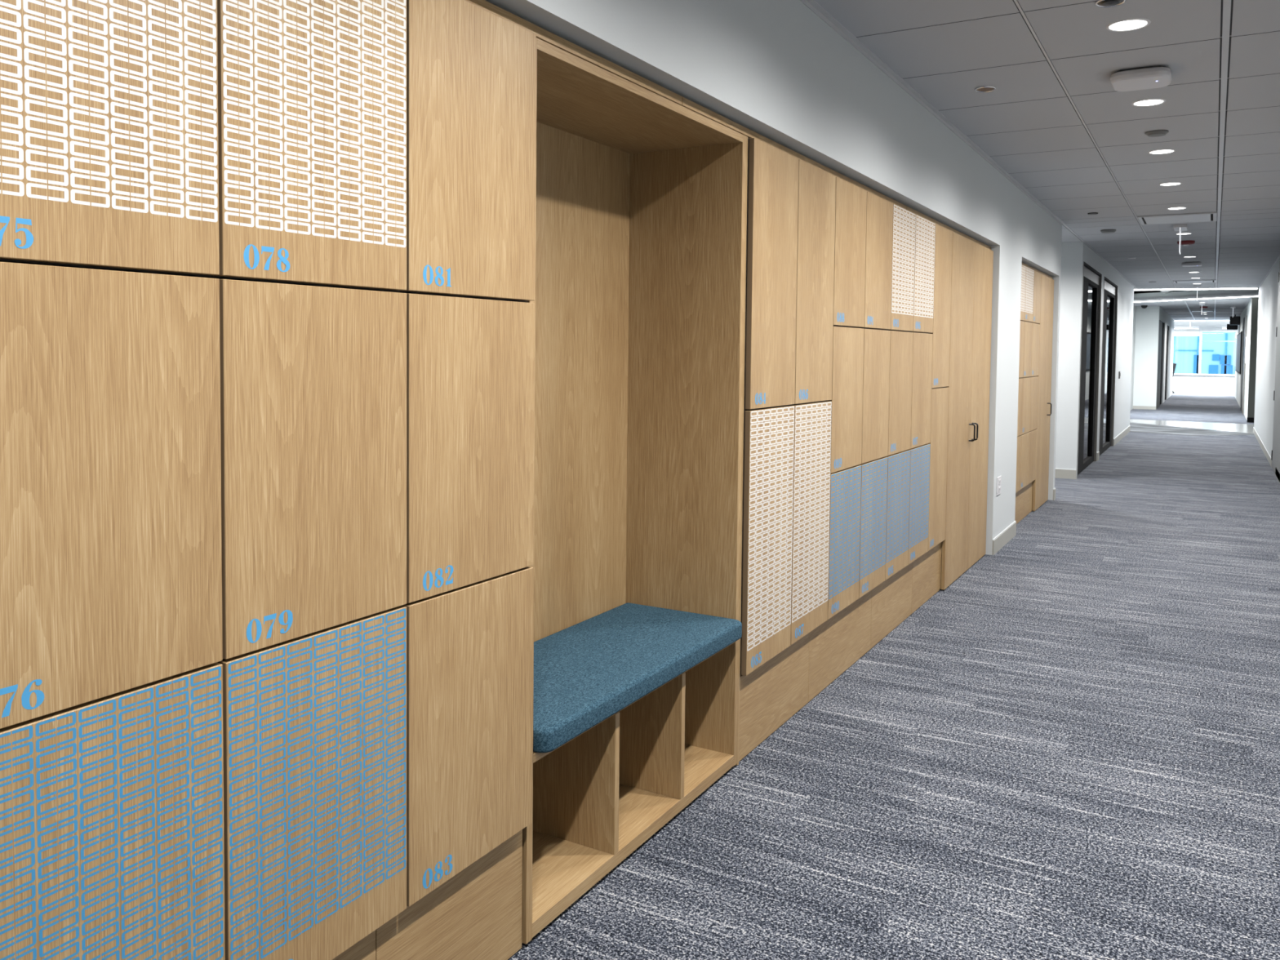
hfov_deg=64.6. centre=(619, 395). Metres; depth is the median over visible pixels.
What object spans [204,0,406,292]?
locker
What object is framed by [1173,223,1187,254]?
exit sign
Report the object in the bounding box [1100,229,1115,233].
smoke detector
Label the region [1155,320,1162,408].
wall panel
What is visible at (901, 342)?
locker
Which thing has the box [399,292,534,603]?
locker
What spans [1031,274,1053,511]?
door
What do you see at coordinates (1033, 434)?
locker
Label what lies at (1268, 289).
wall
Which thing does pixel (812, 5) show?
trim
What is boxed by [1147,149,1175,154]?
recessed light
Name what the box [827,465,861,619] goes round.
locker
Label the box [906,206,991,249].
trim
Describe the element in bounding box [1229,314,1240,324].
display
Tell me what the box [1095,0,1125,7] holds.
dome camera
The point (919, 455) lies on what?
locker
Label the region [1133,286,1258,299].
trim
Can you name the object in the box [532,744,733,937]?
shelf
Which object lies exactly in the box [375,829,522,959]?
trim
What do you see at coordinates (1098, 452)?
baseboard
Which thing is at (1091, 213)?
ceiling speaker
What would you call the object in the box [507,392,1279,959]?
floor
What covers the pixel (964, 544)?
door
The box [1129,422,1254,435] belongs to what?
floor
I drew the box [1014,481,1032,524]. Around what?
trim
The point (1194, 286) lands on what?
exit sign
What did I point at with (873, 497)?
locker
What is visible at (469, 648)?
locker
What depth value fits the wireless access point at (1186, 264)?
14.28 m
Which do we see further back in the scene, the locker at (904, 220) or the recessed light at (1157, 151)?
the recessed light at (1157, 151)
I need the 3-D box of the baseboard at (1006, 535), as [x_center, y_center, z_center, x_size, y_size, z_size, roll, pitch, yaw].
[2.988,1.103,7.855,0.012,0.115,0.975,2,3,30]
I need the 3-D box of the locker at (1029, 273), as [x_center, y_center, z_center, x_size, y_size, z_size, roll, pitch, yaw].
[3.373,-0.879,8.939,0.460,0.463,0.442,2,3,30]
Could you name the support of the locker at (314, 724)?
attached to the wall at (775, 69)
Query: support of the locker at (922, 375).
on the locker at (919, 455)
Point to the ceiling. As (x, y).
(1054, 119)
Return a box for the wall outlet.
[996,475,1001,495]
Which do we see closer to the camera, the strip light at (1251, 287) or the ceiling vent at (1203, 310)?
the strip light at (1251, 287)
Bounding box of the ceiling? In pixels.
[814,0,1279,322]
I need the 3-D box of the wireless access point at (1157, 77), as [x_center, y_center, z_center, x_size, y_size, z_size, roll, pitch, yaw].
[2.441,-1.482,4.739,0.250,0.054,0.250,2,3,30]
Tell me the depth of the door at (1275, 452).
12.89 m
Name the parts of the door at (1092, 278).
pane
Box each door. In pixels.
[939,231,993,590]
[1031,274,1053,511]
[1076,261,1102,478]
[1098,276,1118,455]
[1160,322,1164,404]
[1164,325,1168,399]
[1240,315,1247,413]
[1271,262,1279,481]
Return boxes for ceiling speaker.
[974,85,995,92]
[1087,212,1097,214]
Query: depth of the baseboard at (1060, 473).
12.05 m
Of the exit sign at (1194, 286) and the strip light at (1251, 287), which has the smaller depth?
the exit sign at (1194, 286)
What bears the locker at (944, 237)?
on the locker at (940, 396)
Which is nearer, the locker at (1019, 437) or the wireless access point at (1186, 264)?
the locker at (1019, 437)
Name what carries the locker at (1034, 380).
on the locker at (1033, 434)
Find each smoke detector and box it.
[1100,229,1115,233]
[1145,129,1168,137]
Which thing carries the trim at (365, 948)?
attached to the wall at (775, 69)
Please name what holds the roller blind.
attached to the window
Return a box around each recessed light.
[1106,17,1151,31]
[1131,98,1165,106]
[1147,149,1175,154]
[1158,182,1182,186]
[1166,206,1186,209]
[1175,232,1191,235]
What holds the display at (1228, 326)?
hanging from the ceiling
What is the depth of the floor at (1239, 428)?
21.44 m
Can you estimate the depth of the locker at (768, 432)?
3.73 m
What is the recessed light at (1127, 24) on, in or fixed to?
in the ceiling
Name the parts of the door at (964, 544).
door, handle, handle, door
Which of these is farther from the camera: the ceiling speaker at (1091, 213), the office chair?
the office chair
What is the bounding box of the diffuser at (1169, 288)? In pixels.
[1133,288,1257,290]
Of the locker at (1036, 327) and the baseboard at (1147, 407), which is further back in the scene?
the baseboard at (1147, 407)
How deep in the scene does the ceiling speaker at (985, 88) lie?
5.04 m
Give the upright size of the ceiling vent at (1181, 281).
0.012 m
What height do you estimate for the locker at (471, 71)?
0.630 m
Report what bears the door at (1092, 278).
in the wall at (775, 69)
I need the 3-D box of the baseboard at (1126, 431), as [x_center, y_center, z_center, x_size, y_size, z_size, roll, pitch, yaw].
[8.958,0.706,18.031,0.012,0.115,3.700,2,3,30]
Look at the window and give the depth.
39.86 m
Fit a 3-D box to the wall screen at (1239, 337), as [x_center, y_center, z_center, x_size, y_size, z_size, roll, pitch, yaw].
[19.815,-1.351,32.404,0.033,1.250,6.800,2,3,30]
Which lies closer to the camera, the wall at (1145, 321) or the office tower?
the wall at (1145, 321)
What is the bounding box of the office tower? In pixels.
[1173,333,1236,374]
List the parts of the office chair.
backrest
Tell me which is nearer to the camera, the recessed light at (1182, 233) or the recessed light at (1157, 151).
the recessed light at (1157, 151)
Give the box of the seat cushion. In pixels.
[533,602,742,752]
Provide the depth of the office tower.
57.06 m
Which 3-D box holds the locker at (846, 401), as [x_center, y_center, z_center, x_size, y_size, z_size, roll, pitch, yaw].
[0.820,0.007,4.630,0.460,0.634,0.442,2,3,30]
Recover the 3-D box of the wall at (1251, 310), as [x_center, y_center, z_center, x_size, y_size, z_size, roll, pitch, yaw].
[19.276,-1.350,27.210,4.300,3.600,20.300,2,3,30]
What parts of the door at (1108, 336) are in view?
pane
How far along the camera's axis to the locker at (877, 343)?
4.88 m
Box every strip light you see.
[1133,286,1257,290]
[1133,293,1258,302]
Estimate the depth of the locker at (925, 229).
5.62 m
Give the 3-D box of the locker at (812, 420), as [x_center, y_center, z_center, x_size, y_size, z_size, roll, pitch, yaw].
[0.592,0.499,4.269,0.460,0.949,0.442,2,3,30]
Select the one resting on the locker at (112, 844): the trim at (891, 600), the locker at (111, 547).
the locker at (111, 547)
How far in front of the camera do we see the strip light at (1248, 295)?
23.43 m
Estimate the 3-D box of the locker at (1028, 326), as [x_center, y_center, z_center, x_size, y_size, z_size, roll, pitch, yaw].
[3.369,-0.404,8.960,0.460,0.483,0.442,2,3,30]
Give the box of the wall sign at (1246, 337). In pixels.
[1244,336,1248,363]
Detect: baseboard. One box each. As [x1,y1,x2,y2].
[991,520,1016,555]
[1053,487,1055,500]
[1054,468,1076,479]
[1096,451,1099,461]
[1113,425,1130,445]
[1133,405,1155,409]
[1246,417,1253,422]
[1253,426,1271,466]
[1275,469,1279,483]
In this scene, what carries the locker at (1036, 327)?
on the locker at (1034, 380)
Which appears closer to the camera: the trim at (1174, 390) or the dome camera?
the dome camera
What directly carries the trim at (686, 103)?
attached to the wall at (775, 69)
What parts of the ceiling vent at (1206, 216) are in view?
plate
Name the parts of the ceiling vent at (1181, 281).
plate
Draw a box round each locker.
[0,0,219,277]
[0,262,222,728]
[0,662,225,959]
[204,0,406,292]
[216,605,406,959]
[218,278,406,659]
[390,0,536,302]
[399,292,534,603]
[402,566,533,906]
[739,404,794,675]
[743,137,799,409]
[789,400,831,644]
[794,159,835,404]
[827,326,864,473]
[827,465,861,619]
[833,177,866,328]
[858,457,888,598]
[859,191,893,329]
[861,328,890,463]
[884,204,915,331]
[884,449,910,580]
[888,330,913,455]
[906,214,935,333]
[907,444,930,564]
[910,332,933,448]
[927,223,952,388]
[927,386,948,551]
[1015,435,1021,493]
[1017,377,1022,436]
[1018,320,1024,377]
[1019,431,1029,489]
[1020,265,1026,320]
[1021,377,1031,435]
[1022,321,1032,377]
[1023,266,1034,322]
[1028,429,1036,484]
[1029,376,1038,431]
[1031,323,1039,376]
[1032,271,1041,324]
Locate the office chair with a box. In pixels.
[1172,363,1176,393]
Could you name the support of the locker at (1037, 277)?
on the locker at (1036, 327)
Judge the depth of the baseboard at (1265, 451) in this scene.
15.74 m
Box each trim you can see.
[332,930,375,959]
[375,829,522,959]
[464,0,682,105]
[681,97,906,209]
[738,633,808,761]
[800,0,1279,287]
[808,590,871,702]
[870,562,912,648]
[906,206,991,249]
[911,542,940,613]
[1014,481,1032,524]
[1022,262,1052,279]
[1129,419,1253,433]
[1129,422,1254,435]
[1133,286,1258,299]
[1172,373,1235,394]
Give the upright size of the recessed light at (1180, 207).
0.004 m
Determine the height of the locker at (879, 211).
0.630 m
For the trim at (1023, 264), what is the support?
attached to the wall at (775, 69)
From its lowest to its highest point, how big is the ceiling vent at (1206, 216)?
0.012 m
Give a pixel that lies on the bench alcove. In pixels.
(641, 222)
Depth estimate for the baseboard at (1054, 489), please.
10.26 m
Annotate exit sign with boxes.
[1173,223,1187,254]
[1193,285,1201,301]
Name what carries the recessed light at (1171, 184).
in the ceiling
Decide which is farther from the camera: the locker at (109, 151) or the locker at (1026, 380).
the locker at (1026, 380)
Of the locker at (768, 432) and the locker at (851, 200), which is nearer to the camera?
the locker at (768, 432)
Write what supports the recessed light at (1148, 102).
in the ceiling
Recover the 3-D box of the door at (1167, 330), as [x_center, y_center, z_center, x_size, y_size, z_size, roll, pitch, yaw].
[17.868,-1.052,33.152,0.070,2.450,2.100,2,3,30]
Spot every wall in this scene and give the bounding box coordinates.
[485,0,1133,555]
[1129,305,1159,410]
[1159,306,1236,403]
[1234,297,1258,420]
[1253,257,1279,456]
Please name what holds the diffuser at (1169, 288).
attached to the strip light at (1251, 287)
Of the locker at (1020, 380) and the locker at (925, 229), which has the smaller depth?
the locker at (925, 229)
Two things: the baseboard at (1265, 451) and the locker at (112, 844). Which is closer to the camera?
the locker at (112, 844)
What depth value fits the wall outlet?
7.56 m
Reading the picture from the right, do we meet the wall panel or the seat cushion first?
the wall panel
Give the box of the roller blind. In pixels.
[1173,331,1199,336]
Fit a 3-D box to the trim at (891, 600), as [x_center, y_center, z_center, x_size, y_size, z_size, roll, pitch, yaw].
[1.440,1.097,5.377,0.022,0.310,0.788,2,3,30]
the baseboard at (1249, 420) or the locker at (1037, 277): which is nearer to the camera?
the locker at (1037, 277)
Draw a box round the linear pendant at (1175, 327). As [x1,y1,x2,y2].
[1173,326,1199,328]
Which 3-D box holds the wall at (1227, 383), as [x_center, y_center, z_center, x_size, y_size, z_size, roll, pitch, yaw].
[19.502,-1.220,33.347,10.100,2.800,15.300,2,3,30]
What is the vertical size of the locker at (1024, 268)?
0.463 m
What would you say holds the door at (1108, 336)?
in the wall at (775, 69)
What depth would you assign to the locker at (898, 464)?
5.30 m
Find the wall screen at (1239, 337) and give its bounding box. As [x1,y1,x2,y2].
[1235,331,1242,373]
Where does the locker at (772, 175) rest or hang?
on the locker at (768, 432)
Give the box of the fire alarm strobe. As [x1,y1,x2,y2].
[1177,240,1195,245]
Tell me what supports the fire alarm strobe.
attached to the ceiling
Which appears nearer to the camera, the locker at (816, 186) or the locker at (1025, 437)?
the locker at (816, 186)
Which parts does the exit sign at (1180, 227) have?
panel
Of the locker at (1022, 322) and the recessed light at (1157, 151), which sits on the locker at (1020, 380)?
the locker at (1022, 322)
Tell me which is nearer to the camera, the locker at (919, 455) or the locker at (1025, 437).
the locker at (919, 455)
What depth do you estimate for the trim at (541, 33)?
2.58 m
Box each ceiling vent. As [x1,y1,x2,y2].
[1137,212,1217,225]
[1173,280,1216,283]
[1190,310,1214,311]
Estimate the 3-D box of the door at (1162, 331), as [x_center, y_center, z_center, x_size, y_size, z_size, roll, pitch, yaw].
[16.123,-0.936,30.178,0.070,2.450,1.600,2,3,30]
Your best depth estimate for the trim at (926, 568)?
5.98 m
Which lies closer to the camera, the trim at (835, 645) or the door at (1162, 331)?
the trim at (835, 645)
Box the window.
[1182,332,1236,373]
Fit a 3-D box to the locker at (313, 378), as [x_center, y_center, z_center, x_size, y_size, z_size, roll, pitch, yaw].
[-0.739,0.111,1.972,0.460,0.634,0.442,2,3,30]
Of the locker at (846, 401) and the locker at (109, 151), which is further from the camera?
the locker at (846, 401)
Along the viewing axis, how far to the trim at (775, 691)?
3.90 m
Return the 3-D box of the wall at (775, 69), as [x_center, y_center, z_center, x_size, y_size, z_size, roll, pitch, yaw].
[1.984,-0.341,9.669,3.640,2.820,25.100,2,3,30]
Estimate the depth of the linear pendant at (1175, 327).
38.82 m
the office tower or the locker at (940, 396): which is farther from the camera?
the office tower
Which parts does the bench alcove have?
panel, panel, panel, panel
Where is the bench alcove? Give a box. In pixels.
[521,37,747,944]
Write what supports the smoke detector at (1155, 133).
attached to the ceiling
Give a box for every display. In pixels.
[1226,324,1237,329]
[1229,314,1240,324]

